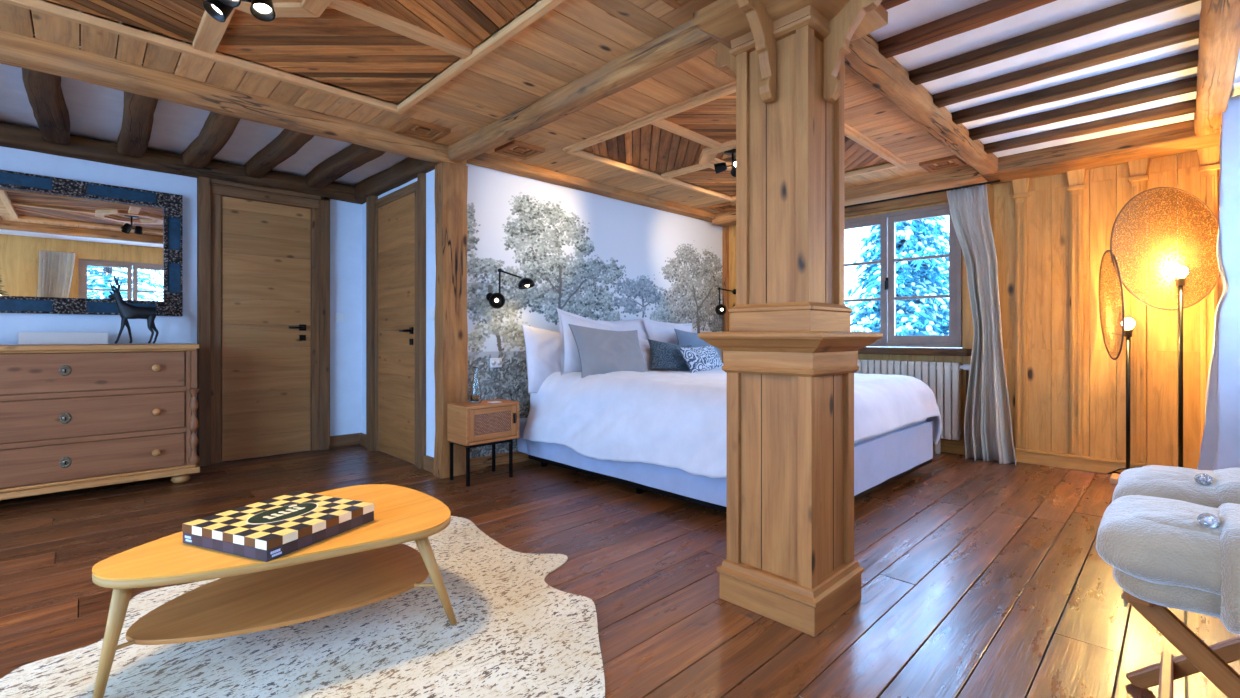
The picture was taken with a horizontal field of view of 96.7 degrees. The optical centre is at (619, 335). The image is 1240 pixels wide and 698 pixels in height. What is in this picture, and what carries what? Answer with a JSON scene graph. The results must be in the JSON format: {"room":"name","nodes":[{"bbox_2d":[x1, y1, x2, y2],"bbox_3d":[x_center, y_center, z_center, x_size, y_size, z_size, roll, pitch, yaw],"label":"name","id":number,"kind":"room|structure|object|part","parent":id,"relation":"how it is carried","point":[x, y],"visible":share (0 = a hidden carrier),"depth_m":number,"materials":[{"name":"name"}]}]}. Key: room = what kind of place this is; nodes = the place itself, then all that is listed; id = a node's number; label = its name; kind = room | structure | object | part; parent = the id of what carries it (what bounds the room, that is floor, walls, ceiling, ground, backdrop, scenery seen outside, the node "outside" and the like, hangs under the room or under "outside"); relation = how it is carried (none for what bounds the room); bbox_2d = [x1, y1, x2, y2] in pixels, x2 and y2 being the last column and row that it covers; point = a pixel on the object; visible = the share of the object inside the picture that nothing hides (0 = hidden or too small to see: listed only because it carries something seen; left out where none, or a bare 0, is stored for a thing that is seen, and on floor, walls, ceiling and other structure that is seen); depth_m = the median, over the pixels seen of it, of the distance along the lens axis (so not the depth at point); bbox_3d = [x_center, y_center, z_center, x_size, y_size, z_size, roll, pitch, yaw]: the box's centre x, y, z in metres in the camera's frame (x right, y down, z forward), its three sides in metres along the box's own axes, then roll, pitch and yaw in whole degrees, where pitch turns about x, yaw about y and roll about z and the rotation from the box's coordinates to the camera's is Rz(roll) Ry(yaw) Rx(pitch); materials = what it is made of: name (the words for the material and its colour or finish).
{"room":"bedroom","nodes":[
{"label":"bedroom","id":0,"kind":"room"},
{"bbox_2d":[0,146,360,461],"bbox_3d":[-3.798,-0.280,3.614,4.230,2.500,0.120,0,0,-44],"label":"wall","id":1,"kind":"structure","parent":0,"point":[345,217],"depth_m":4.11,"materials":[{"name":"white paint"}]},
{"bbox_2d":[0,170,182,315],"bbox_3d":[-3.871,-0.588,3.406,1.834,0.885,0.072,0,0,-44],"label":"wall mirror","id":2,"kind":"object","parent":1,"relation":"attached to","point":[64,242],"visible":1,"depth_m":3.69,"materials":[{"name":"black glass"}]},
{"bbox_3d":[-3.879,-0.588,3.413,1.654,0.705,0.015,0,0,-44],"label":"glass","id":3,"kind":"part","parent":2,"relation":"part of","materials":[{"name":"white mirror"}]},
{"bbox_2d":[0,122,364,203],"bbox_3d":[-3.750,-1.252,3.507,4.150,0.142,0.129,0,0,-44],"label":"ceiling beam","id":4,"kind":"structure","parent":1,"relation":"attached to","point":[11,135],"depth_m":3.90,"materials":[{"name":"brown wood"}]},
{"bbox_2d":[197,176,329,466],"bbox_3d":[-2.823,-0.115,4.423,0.905,2.170,0.089,0,0,-44],"label":"door","id":5,"kind":"structure","parent":1,"relation":"in","point":[263,253],"depth_m":4.39,"materials":[{"name":"brown wood"}]},
{"bbox_3d":[-2.664,-0.029,4.554,0.136,0.135,0.054,0,0,-44],"label":"handle","id":6,"kind":"part","parent":5,"relation":"part of","materials":[{"name":"black metal"}]},
{"bbox_2d":[335,313,344,321],"bbox_3d":[-2.457,-0.160,4.832,0.080,0.080,0.018,0,0,-44],"label":"light switch","id":7,"kind":"object","parent":1,"relation":"attached to","point":[339,317],"visible":1,"depth_m":4.83,"materials":[{"name":"white plastic"}]},
{"bbox_2d":[330,433,358,447],"bbox_3d":[-3.789,0.920,3.519,4.110,0.100,0.030,0,0,-44],"label":"baseboard","id":8,"kind":"structure","parent":1,"relation":"attached to","point":[347,439],"depth_m":4.84,"materials":[{"name":"brown wood"}]},
{"bbox_2d":[361,169,435,456],"bbox_3d":[-1.749,-0.280,4.459,0.120,2.500,1.540,0,0,-44],"label":"wall","id":9,"kind":"structure","parent":0,"point":[430,176],"depth_m":4.01,"materials":[{"name":"white paint"}]},
{"bbox_2d":[366,173,425,468],"bbox_3d":[-1.803,-0.110,4.375,0.074,2.160,1.025,0,0,-44],"label":"door","id":10,"kind":"structure","parent":9,"relation":"in","point":[395,221],"depth_m":4.37,"materials":[{"name":"brown wood"}]},
{"bbox_3d":[-1.621,0.002,4.175,0.054,0.135,0.136,0,0,-44],"label":"handle","id":11,"kind":"part","parent":10,"relation":"part of","materials":[{"name":"black metal"}]},
{"bbox_2d":[359,433,433,472],"bbox_3d":[-1.800,0.920,4.403,0.030,0.100,1.490,0,0,-44],"label":"baseboard","id":12,"kind":"structure","parent":9,"relation":"attached to","point":[428,460],"depth_m":3.98,"materials":[{"name":"brown wood"}]},
{"bbox_2d":[430,307,434,320],"bbox_3d":[-1.350,-0.160,3.955,0.015,0.100,0.060,0,0,-44],"label":"light switch","id":13,"kind":"object","parent":9,"relation":"attached to","point":[432,309],"visible":1,"depth_m":3.94,"materials":[{"name":"white plastic"}]},
{"bbox_2d":[466,164,721,458],"bbox_3d":[-0.017,-0.280,5.106,3.260,2.500,0.120,0,0,-44],"label":"wall","id":14,"kind":"structure","parent":0,"point":[588,255],"depth_m":4.57,"materials":[{"name":"paper"}]},
{"bbox_2d":[490,358,501,367],"bbox_3d":[-0.927,0.200,4.120,0.100,0.070,0.016,0,0,-44],"label":"wall socket","id":15,"kind":"object","parent":14,"relation":"attached to","point":[494,362],"visible":1,"depth_m":4.11,"materials":[{"name":"white plastic"}]},
{"bbox_2d":[486,268,534,308],"bbox_3d":[-0.806,-0.347,4.045,0.359,0.298,0.166,0,0,-7],"label":"wall sconce","id":16,"kind":"object","parent":14,"relation":"attached to","point":[496,300],"visible":1,"depth_m":4.03,"materials":[{"name":"black metal"}]},
{"bbox_3d":[-0.897,-0.256,4.009,0.115,0.116,0.072,0,0,-15],"label":"lamp shade","id":17,"kind":"part","parent":16,"relation":"part of","materials":[{"name":"black metal"}]},
{"bbox_3d":[-0.851,-0.373,4.053,0.248,0.246,0.069,0,0,3],"label":"arm","id":18,"kind":"part","parent":16,"relation":"part of","materials":[{"name":"black metal"}]},
{"bbox_3d":[-0.692,-0.390,4.080,0.123,0.086,0.124,0,0,-44],"label":"lamp shade","id":19,"kind":"part","parent":16,"relation":"part of","materials":[{"name":"black metal"}]},
{"bbox_2d":[470,226,728,470],"bbox_3d":[0.046,-0.130,5.042,3.220,2.200,0.060,0,0,-44],"label":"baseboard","id":20,"kind":"structure","parent":14,"relation":"attached to","point":[483,462],"depth_m":6.12,"materials":[{"name":"brown wood"}]},
{"bbox_2d":[715,287,735,314],"bbox_3d":[1.157,-0.370,5.954,0.355,0.302,0.103,0,0,-44],"label":"wall sconce","id":21,"kind":"object","parent":14,"relation":"attached to","point":[720,309],"visible":0.98,"depth_m":5.90,"materials":[{"name":"black metal"}]},
{"bbox_3d":[1.071,-0.279,5.882,0.120,0.121,0.080,0,0,-8],"label":"lamp shade","id":22,"kind":"part","parent":21,"relation":"part of","materials":[{"name":"black metal"}]},
{"bbox_3d":[1.160,-0.410,5.979,0.316,0.221,0.032,0,0,-44],"label":"arm","id":23,"kind":"part","parent":21,"relation":"part of","materials":[{"name":"black metal"}]},
{"bbox_2d":[0,444,1239,697],"bbox_3d":[-0.251,1.010,3.113,11.568,0.080,6.200,0,0,-44],"label":"floor","id":24,"kind":"structure","parent":0,"point":[980,579],"depth_m":2.22,"materials":[{"name":"brown wood"}]},
{"bbox_2d":[0,343,199,499],"bbox_3d":[-3.422,0.511,3.405,1.265,0.917,0.546,0,0,-44],"label":"dresser","id":25,"kind":"object","parent":24,"relation":"on","point":[73,416],"visible":1,"depth_m":3.32,"materials":[{"name":"brown wood"}]},
{"bbox_2d":[18,332,107,344],"bbox_3d":[-3.541,0.013,3.516,0.400,0.077,0.140,0,0,-44],"label":"storage box","id":26,"kind":"object","parent":25,"relation":"on","point":[24,338],"visible":0.99,"depth_m":3.46,"materials":[{"name":"beige paper"}]},
{"bbox_3d":[-3.272,0.743,3.252,1.105,0.211,0.034,0,0,-44],"label":"drawer","id":27,"kind":"part","parent":25,"relation":"part of","materials":[{"name":"brown wood"}]},
{"bbox_3d":[-3.272,0.483,3.252,1.105,0.230,0.034,0,0,-44],"label":"drawer","id":28,"kind":"part","parent":25,"relation":"part of","materials":[{"name":"brown wood"}]},
{"bbox_3d":[-3.272,0.214,3.252,1.105,0.225,0.034,0,0,-44],"label":"drawer","id":29,"kind":"part","parent":25,"relation":"part of","materials":[{"name":"brown wood"}]},
{"bbox_2d":[108,275,158,343],"bbox_3d":[-3.198,-0.168,3.628,0.250,0.437,0.148,0,0,-44],"label":"figurine","id":30,"kind":"object","parent":25,"relation":"on","point":[126,311],"visible":1,"depth_m":3.60,"materials":[{"name":"black"}]},
{"bbox_3d":[-2.955,0.743,3.511,0.046,0.046,0.044,0,0,-44],"label":"knob","id":31,"kind":"part","parent":25,"relation":"part of","materials":[{"name":"brown wood"}]},
{"bbox_3d":[-2.955,0.483,3.511,0.046,0.046,0.044,0,0,-44],"label":"knob","id":32,"kind":"part","parent":25,"relation":"part of","materials":[{"name":"brown wood"}]},
{"bbox_3d":[-2.955,0.203,3.511,0.046,0.046,0.044,0,0,-44],"label":"knob","id":33,"kind":"part","parent":25,"relation":"part of","materials":[{"name":"brown wood"}]},
{"bbox_2d":[0,516,604,697],"bbox_3d":[-0.949,0.967,1.607,2.156,0.006,2.124,0,0,-44],"label":"cowhide rug","id":34,"kind":"object","parent":24,"relation":"on","point":[515,634],"visible":0.83,"depth_m":1.68,"materials":[{"name":"white fur"}]},
{"bbox_2d":[92,484,456,697],"bbox_3d":[-1.080,0.793,1.810,0.950,0.346,0.709,0,0,-44],"label":"coffee table","id":35,"kind":"object","parent":34,"relation":"on","point":[368,563],"visible":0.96,"depth_m":1.68,"materials":[{"name":"brown wood"}]},
{"bbox_3d":[-1.335,0.803,1.451,0.095,0.323,0.041,0,0,-9],"label":"leg","id":36,"kind":"part","parent":35,"relation":"part of","materials":[{"name":"beige wood"}]},
{"bbox_2d":[125,544,428,644],"bbox_3d":[-1.072,0.825,1.815,0.831,0.014,0.575,0,0,-44],"label":"shelf","id":37,"kind":"object","parent":35,"relation":"attached to","point":[290,595],"depth_m":1.73,"materials":[{"name":"brown wood"}]},
{"bbox_2d":[182,491,373,561],"bbox_3d":[-1.067,0.589,1.749,0.372,0.059,0.372,0,0,22],"label":"board game box","id":38,"kind":"object","parent":35,"relation":"on","point":[273,528],"visible":1,"depth_m":1.66,"materials":[{"name":"multicoloured cardboard"}]},
{"bbox_2d":[183,492,372,540],"bbox_3d":[-1.067,0.562,1.749,0.486,0.001,0.486,0,0,-44],"label":"print","id":39,"kind":"object","parent":38,"relation":"on","point":[231,521],"depth_m":1.71},
{"bbox_3d":[-1.067,0.575,1.749,0.370,0.025,0.370,0,0,22],"label":"lid","id":40,"kind":"part","parent":38,"relation":"part of","materials":[{"name":"multicoloured cardboard"}]},
{"bbox_2d":[248,503,316,522],"bbox_3d":[-1.067,0.561,1.749,0.200,0.001,0.150,0,0,-44],"label":"print","id":41,"kind":"object","parent":38,"relation":"on","point":[292,511],"depth_m":1.74,"materials":[{"name":"grey"}]},
{"bbox_3d":[-0.611,0.803,1.820,0.139,0.327,0.042,0,0,-12],"label":"leg","id":42,"kind":"part","parent":35,"relation":"part of","materials":[{"name":"beige wood"}]},
{"bbox_2d":[433,162,467,478],"bbox_3d":[-1.185,-0.115,3.867,0.212,2.170,0.144,0,0,-44],"label":"timber post","id":43,"kind":"object","parent":24,"relation":"on","point":[451,180],"visible":0.93,"depth_m":3.81,"materials":[{"name":"brown wood"}]},
{"bbox_2d":[447,399,518,486],"bbox_3d":[-0.929,0.713,3.768,0.405,0.515,0.266,0,0,-44],"label":"nightstand","id":44,"kind":"object","parent":24,"relation":"on","point":[469,425],"visible":0.95,"depth_m":3.68,"materials":[{"name":"brown wood"}]},
{"bbox_3d":[-1.137,0.845,3.721,0.018,0.250,0.018,0,0,-44],"label":"leg","id":45,"kind":"part","parent":44,"relation":"part of","materials":[{"name":"black metal"}]},
{"bbox_3d":[-0.983,0.845,3.564,0.018,0.250,0.018,0,0,-44],"label":"leg","id":46,"kind":"part","parent":44,"relation":"part of","materials":[{"name":"black metal"}]},
{"bbox_2d":[470,367,480,402],"bbox_3d":[-0.983,0.334,3.755,0.074,0.240,0.074,0,0,-44],"label":"glass carafe","id":47,"kind":"object","parent":44,"relation":"on","point":[475,393],"visible":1,"depth_m":3.73,"materials":[{"name":"white"}]},
{"bbox_3d":[-0.938,0.717,3.763,0.325,0.018,0.236,0,0,-44],"label":"frame","id":48,"kind":"part","parent":44,"relation":"part of","materials":[{"name":"black metal"}]},
{"bbox_3d":[-0.850,0.582,3.687,0.361,0.207,0.016,0,0,-44],"label":"door","id":49,"kind":"part","parent":44,"relation":"part of","materials":[{"name":"brown wood"}]},
{"bbox_3d":[-0.851,0.582,3.688,0.301,0.147,0.004,0,0,-44],"label":"cane panel","id":50,"kind":"part","parent":44,"relation":"part of","materials":[{"name":"brown wicker"}]},
{"bbox_3d":[-0.905,0.845,3.948,0.018,0.250,0.018,0,0,-44],"label":"leg","id":51,"kind":"part","parent":44,"relation":"part of","materials":[{"name":"black metal"}]},
{"bbox_3d":[-0.751,0.845,3.791,0.018,0.250,0.018,0,0,-44],"label":"leg","id":52,"kind":"part","parent":44,"relation":"part of","materials":[{"name":"black metal"}]},
{"bbox_3d":[-0.725,0.565,3.789,0.016,0.070,0.012,0,0,-44],"label":"handle","id":53,"kind":"part","parent":44,"relation":"part of","materials":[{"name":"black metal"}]},
{"bbox_2d":[517,417,932,511],"bbox_3d":[0.743,0.690,4.108,2.050,0.560,2.301,0,0,-44],"label":"double bed","id":54,"kind":"object","parent":24,"relation":"on","point":[880,460],"visible":0.29,"depth_m":3.37,"materials":[{"name":"white fabric"}]},
{"bbox_3d":[-0.016,0.757,4.883,2.050,0.255,0.130,0,0,-44],"label":"headboard","id":55,"kind":"part","parent":54,"relation":"part of","materials":[{"name":"white fabric"}]},
{"bbox_2d":[522,325,561,392],"bbox_3d":[-0.502,0.190,4.229,0.204,0.549,0.652,0,0,36],"label":"pillow","id":56,"kind":"object","parent":54,"relation":"on","point":[543,348],"visible":0.48,"depth_m":4.06,"materials":[{"name":"white fabric"}]},
{"bbox_2d":[557,308,620,374],"bbox_3d":[-0.211,0.104,4.303,0.785,0.638,0.209,0,0,-44],"label":"pillow","id":57,"kind":"object","parent":54,"relation":"on","point":[570,358],"visible":0.38,"depth_m":4.12,"materials":[{"name":"white fabric"}]},
{"bbox_3d":[0.120,0.927,3.407,0.058,0.085,0.058,0,0,-44],"label":"leg","id":58,"kind":"part","parent":54,"relation":"part of","materials":[{"name":"black metal"}]},
{"bbox_2d":[643,318,692,344],"bbox_3d":[0.499,0.115,5.107,0.727,0.555,0.211,0,0,-44],"label":"pillow","id":59,"kind":"object","parent":54,"relation":"on","point":[657,331],"visible":0.26,"depth_m":5.00,"materials":[{"name":"white fabric"}]},
{"bbox_2d":[523,364,941,477],"bbox_3d":[0.838,0.532,4.015,2.220,0.576,2.162,0,0,-44],"label":"duvet","id":60,"kind":"object","parent":54,"relation":"on","point":[673,419],"visible":0.5,"depth_m":3.36,"materials":[{"name":"white fabric"}]},
{"bbox_2d":[568,324,648,377],"bbox_3d":[-0.064,0.114,4.124,0.735,0.402,0.214,0,0,-44],"label":"cushion","id":61,"kind":"object","parent":60,"relation":"on","point":[601,351],"visible":0.91,"depth_m":4.00,"materials":[{"name":"grey fabric"}]},
{"bbox_2d":[597,316,649,340],"bbox_3d":[0.088,0.067,4.841,0.691,0.500,0.191,0,0,-44],"label":"pillow","id":62,"kind":"object","parent":60,"relation":"on","point":[637,324],"visible":0.15,"depth_m":4.87,"materials":[{"name":"white fabric"}]},
{"bbox_2d":[638,339,668,370],"bbox_3d":[0.175,0.154,4.624,0.668,0.399,0.209,0,0,-36],"label":"pillow","id":63,"kind":"object","parent":60,"relation":"on","point":[644,344],"visible":0.16,"depth_m":4.57,"materials":[{"name":"white fabric"}]},
{"bbox_2d":[648,339,691,370],"bbox_3d":[0.432,0.177,4.590,0.452,0.302,0.153,0,0,-26],"label":"cushion","id":64,"kind":"object","parent":60,"relation":"on","point":[667,356],"visible":0.84,"depth_m":4.53,"materials":[{"name":"blue fabric"}]},
{"bbox_2d":[674,329,720,358],"bbox_3d":[0.733,0.129,5.054,0.624,0.393,0.175,0,0,-40],"label":"cushion","id":65,"kind":"object","parent":60,"relation":"on","point":[683,337],"visible":0.22,"depth_m":4.94,"materials":[{"name":"fabric"}]},
{"bbox_2d":[678,346,722,372],"bbox_3d":[0.697,0.194,4.662,0.160,0.232,0.584,0,0,37],"label":"cushion","id":66,"kind":"object","parent":60,"relation":"on","point":[704,358],"visible":0.94,"depth_m":4.55,"materials":[{"name":"fabric"}]},
{"bbox_3d":[0.782,0.517,4.069,2.010,0.215,2.140,0,0,-44],"label":"mattress","id":67,"kind":"part","parent":54,"relation":"part of","materials":[{"name":"white fabric"}]},
{"bbox_2d":[693,0,887,636],"bbox_3d":[0.629,-0.113,2.037,0.660,2.165,0.660,0,0,-23],"label":"wooden column","id":68,"kind":"structure","parent":24,"relation":"on","point":[790,349],"depth_m":1.93,"materials":[{"name":"brown wood"}]},
{"bbox_3d":[0.629,0.059,2.037,0.482,0.151,0.482,0,0,-44],"label":"cornice","id":69,"kind":"part","parent":68,"relation":"part of","materials":[{"name":"brown wood"}]},
{"bbox_2d":[1098,187,1220,484],"bbox_3d":[3.410,0.015,3.383,0.743,1.910,0.765,0,0,-44],"label":"floor lamp","id":70,"kind":"object","parent":24,"relation":"on","point":[1180,272],"visible":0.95,"depth_m":3.46,"materials":[{"name":"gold metal"}]},
{"bbox_3d":[3.186,-0.202,3.579,0.038,0.703,0.704,0,0,32],"label":"lamp shade","id":71,"kind":"part","parent":70,"relation":"part of","materials":[{"name":"gold metal"}]},
{"bbox_3d":[3.622,0.917,3.550,0.718,0.102,0.124,0,0,36],"label":"cord","id":72,"kind":"part","parent":70,"relation":"part of","materials":[{"name":"black metal"}]},
{"bbox_2d":[1124,328,1133,336],"bbox_3d":[3.326,-0.022,3.607,0.052,0.055,0.052,0,0,-44],"label":"socket","id":73,"kind":"object","parent":70,"relation":"attached to","point":[1127,331],"depth_m":3.59,"materials":[{"name":"gold metal"}]},
{"bbox_3d":[3.326,-0.082,3.607,0.066,0.073,0.066,0,0,-44],"label":"bulb","id":74,"kind":"part","parent":70,"relation":"part of","materials":[{"name":"white glass"}]},
{"bbox_3d":[3.438,-0.550,3.457,0.770,0.769,0.034,0,0,-4],"label":"lamp shade","id":75,"kind":"part","parent":70,"relation":"part of","materials":[{"name":"gold metal"}]},
{"bbox_2d":[1175,276,1186,285],"bbox_3d":[3.495,-0.343,3.434,0.052,0.055,0.052,0,0,-44],"label":"socket","id":76,"kind":"object","parent":70,"relation":"attached to","point":[1180,280],"depth_m":3.42,"materials":[{"name":"gold metal"}]},
{"bbox_3d":[3.495,-0.402,3.434,0.066,0.073,0.066,0,0,-44],"label":"bulb","id":77,"kind":"part","parent":70,"relation":"part of","materials":[{"name":"white glass"}]},
{"bbox_2d":[1121,591,1239,697],"bbox_3d":[1.421,0.743,1.171,0.670,0.482,0.538,0,0,-44],"label":"luggage rack","id":78,"kind":"object","parent":24,"relation":"on","point":[1212,661],"visible":0.44,"depth_m":1.09,"materials":[{"name":"brown wood"}]},
{"bbox_3d":[1.035,0.535,1.130,0.030,0.030,0.009,0,0,-44],"label":"hinge plate","id":79,"kind":"part","parent":78,"relation":"part of","materials":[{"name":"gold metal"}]},
{"bbox_3d":[1.268,0.522,1.328,0.670,0.025,0.040,0,0,-44],"label":"rail","id":80,"kind":"part","parent":78,"relation":"part of","materials":[{"name":"brown wood"}]},
{"bbox_2d":[1096,495,1239,634],"bbox_3d":[1.187,0.411,0.949,0.347,0.188,0.551,0,0,-44],"label":"robe","id":81,"kind":"object","parent":78,"relation":"on","point":[1171,553],"visible":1,"depth_m":0.98,"materials":[{"name":"white fabric"}]},
{"bbox_2d":[1112,465,1239,507],"bbox_3d":[1.445,0.406,1.202,0.364,0.198,0.545,0,0,-44],"label":"robe","id":82,"kind":"object","parent":78,"relation":"on","point":[1215,488],"visible":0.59,"depth_m":1.24,"materials":[{"name":"white fabric"}]},
{"bbox_3d":[1.613,0.743,1.360,0.024,0.482,0.538,0,0,-44],"label":"leg","id":83,"kind":"part","parent":78,"relation":"part of","materials":[{"name":"brown wood"}]},
{"bbox_2d":[0,0,1239,212],"bbox_3d":[-0.580,-1.379,2.721,7.820,0.301,6.100,0,0,-44],"label":"ceiling","id":84,"kind":"structure","parent":0,"point":[438,71],"depth_m":2.80,"materials":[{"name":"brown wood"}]},
{"bbox_2d":[0,30,466,165],"bbox_3d":[-2.627,-1.254,2.418,4.230,0.139,0.138,0,0,-44],"label":"ceiling beam","id":85,"kind":"structure","parent":84,"relation":"attached to","point":[16,50],"depth_m":2.81,"materials":[{"name":"brown wood"}]},
{"bbox_2d":[202,0,275,21],"bbox_3d":[-1.325,-1.213,1.921,0.192,0.200,0.214,0,0,-44],"label":"ceiling spotlight","id":86,"kind":"object","parent":84,"relation":"attached to","point":[262,10],"visible":1,"depth_m":1.93,"materials":[{"name":"black metal"}]},
{"bbox_3d":[-1.323,-1.294,1.919,0.573,0.042,0.573,0,0,-44],"label":"octagon frame","id":87,"kind":"part","parent":84,"relation":"part of","materials":[{"name":"brown wood"}]},
{"bbox_3d":[-1.323,-1.290,1.919,1.864,0.050,1.704,0,0,-44],"label":"coffer trim","id":88,"kind":"part","parent":84,"relation":"part of","materials":[{"name":"brown wood"}]},
{"bbox_2d":[354,157,436,201],"bbox_3d":[-1.773,-1.264,4.366,0.154,0.157,1.480,0,0,-44],"label":"ceiling beam","id":89,"kind":"structure","parent":84,"relation":"attached to","point":[406,170],"depth_m":4.33,"materials":[{"name":"brown wood"}]},
{"bbox_3d":[-1.331,-1.289,1.926,2.524,0.032,2.344,0,0,-44],"label":"corner panel","id":90,"kind":"part","parent":84,"relation":"part of","materials":[{"name":"brown wood"}]},
{"bbox_2d":[448,19,718,161],"bbox_3d":[0.251,-1.259,2.388,0.127,0.127,4.060,0,0,-44],"label":"ceiling beam","id":91,"kind":"structure","parent":84,"relation":"attached to","point":[685,42],"depth_m":2.73,"materials":[{"name":"brown wood"}]},
{"bbox_2d":[467,153,714,221],"bbox_3d":[0.067,-1.278,5.006,3.240,0.089,0.143,0,0,-44],"label":"ceiling beam","id":92,"kind":"structure","parent":84,"relation":"attached to","point":[485,160],"depth_m":4.57,"materials":[{"name":"brown wood"}]},
{"bbox_3d":[0.867,-1.294,3.959,0.573,0.042,0.573,0,0,-44],"label":"octagon frame","id":93,"kind":"part","parent":84,"relation":"part of","materials":[{"name":"brown wood"}]},
{"bbox_2d":[714,149,735,176],"bbox_3d":[0.763,-1.227,3.885,0.197,0.171,0.256,0,0,8],"label":"ceiling spotlight","id":94,"kind":"object","parent":84,"relation":"attached to","point":[719,167],"visible":0.61,"depth_m":3.88,"materials":[{"name":"black metal"}]},
{"bbox_3d":[0.795,-1.302,3.889,0.120,0.022,0.120,0,0,-44],"label":"ceiling plate","id":95,"kind":"part","parent":94,"relation":"part of","materials":[{"name":"black metal"}]},
{"bbox_3d":[0.860,-1.289,3.966,2.682,0.032,2.204,0,0,-44],"label":"corner panel","id":96,"kind":"part","parent":84,"relation":"part of","materials":[{"name":"brown wood"}]},
{"bbox_3d":[0.867,-1.290,3.959,2.022,0.050,1.564,0,0,-44],"label":"coffer trim","id":97,"kind":"part","parent":84,"relation":"part of","materials":[{"name":"brown wood"}]},
{"bbox_2d":[712,165,987,226],"bbox_3d":[1.909,-1.253,5.053,0.206,0.145,2.450,0,0,-44],"label":"ceiling beam","id":98,"kind":"structure","parent":84,"relation":"attached to","point":[963,175],"depth_m":4.52,"materials":[{"name":"brown wood"}]},
{"bbox_2d":[844,34,998,174],"bbox_3d":[0.208,-1.260,1.610,7.150,0.130,0.129,0,0,-44],"label":"ceiling beam","id":99,"kind":"structure","parent":84,"relation":"attached to","point":[887,76],"depth_m":2.86,"materials":[{"name":"brown wood"}]},
{"bbox_2d":[980,120,1219,184],"bbox_3d":[3.365,-1.257,3.688,0.384,0.132,1.560,0,0,-44],"label":"ceiling beam","id":100,"kind":"structure","parent":84,"relation":"attached to","point":[1175,138],"depth_m":3.67,"materials":[{"name":"brown wood"}]},
{"bbox_2d":[844,180,999,207],"bbox_3d":[2.349,-1.190,4.805,0.018,0.018,1.620,0,0,-44],"label":"rail","id":101,"kind":"object","parent":100,"relation":"attached to","point":[996,181],"visible":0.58,"depth_m":4.58,"materials":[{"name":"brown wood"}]},
{"bbox_2d":[946,184,1015,465],"bbox_3d":[2.820,-0.105,4.316,0.466,2.151,0.143,0,0,38],"label":"window curtain","id":102,"kind":"object","parent":101,"relation":"hanging from","point":[988,436],"visible":1,"depth_m":4.31,"materials":[{"name":"fabric"}]},
{"bbox_2d":[1194,0,1239,135],"bbox_3d":[2.595,-1.260,2.388,3.290,0.128,0.127,0,0,-44],"label":"ceiling beam","id":103,"kind":"structure","parent":84,"relation":"attached to","point":[1219,22],"depth_m":2.42,"materials":[{"name":"brown wood"}]},
{"bbox_2d":[1197,95,1239,470],"bbox_3d":[3.474,-0.155,3.052,0.539,2.250,0.401,0,0,-44],"label":"window curtain","id":104,"kind":"object","parent":103,"relation":"hanging from","point":[1220,445],"visible":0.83,"depth_m":2.99,"materials":[{"name":"white fabric"}]},
{"bbox_2d":[729,146,1222,468],"bbox_3d":[2.638,-0.280,4.767,0.219,2.500,4.320,0,0,-44],"label":"wall","id":105,"kind":"structure","parent":0,"point":[1052,233],"depth_m":3.96,"materials":[{"name":"brown wood"}]},
{"bbox_2d":[844,204,961,347],"bbox_3d":[2.399,-0.502,4.939,0.100,1.195,1.160,0,0,-44],"label":"window","id":106,"kind":"structure","parent":105,"relation":"in","point":[887,222],"depth_m":4.85,"materials":[{"name":"paint"}]},
{"bbox_3d":[2.377,-0.468,4.917,0.038,0.110,0.024,0,0,-44],"label":"handle","id":107,"kind":"part","parent":106,"relation":"part of","materials":[{"name":"black metal"}]},
{"bbox_2d":[844,186,974,217],"bbox_3d":[2.350,-1.170,4.961,0.061,0.102,1.500,0,0,-44],"label":"trim","id":108,"kind":"structure","parent":105,"relation":"attached to","point":[940,197],"depth_m":4.83,"materials":[{"name":"brown wood"}]},
{"bbox_2d":[855,359,969,453],"bbox_3d":[2.446,0.593,4.790,0.142,0.755,1.079,0,0,-44],"label":"radiator","id":109,"kind":"object","parent":105,"relation":"attached to","point":[943,378],"visible":0.41,"depth_m":4.51,"materials":[{"name":"white metal"}]},
{"bbox_2d":[858,347,971,355],"bbox_3d":[2.311,0.133,4.915,0.172,0.058,1.410,0,0,-44],"label":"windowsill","id":110,"kind":"structure","parent":105,"relation":"attached to","point":[866,350],"depth_m":4.62,"materials":[{"name":"wood"}]},
{"bbox_2d":[933,439,1162,474],"bbox_3d":[2.588,0.917,4.725,0.030,0.105,4.030,0,0,-44],"label":"baseboard","id":111,"kind":"structure","parent":105,"relation":"attached to","point":[1060,460],"depth_m":4.05,"materials":[{"name":"brown wood"}]},
{"label":"outside","id":112,"kind":"structure","parent":0,"visible":0},
{"bbox_3d":[5.716,2.270,5.597,44.000,0.200,40.000,0,0,-44],"label":"snow ground","id":113,"kind":"structure","parent":112,"visible":0},
{"bbox_2d":[844,218,956,347],"bbox_3d":[3.888,0.351,7.723,3.601,5.132,3.427,0,0,-35],"label":"fir tree","id":114,"kind":"object","parent":113,"relation":"on","point":[915,277],"visible":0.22,"depth_m":7.32,"materials":[{"name":"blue plant"}]},
{"bbox_2d":[872,216,948,325],"bbox_3d":[6.006,-0.054,10.734,4.511,5.668,4.177,0,0,30],"label":"fir tree","id":115,"kind":"object","parent":113,"relation":"on","point":[944,234],"visible":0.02,"depth_m":10.51,"materials":[{"name":"grey plant"}]}
]}

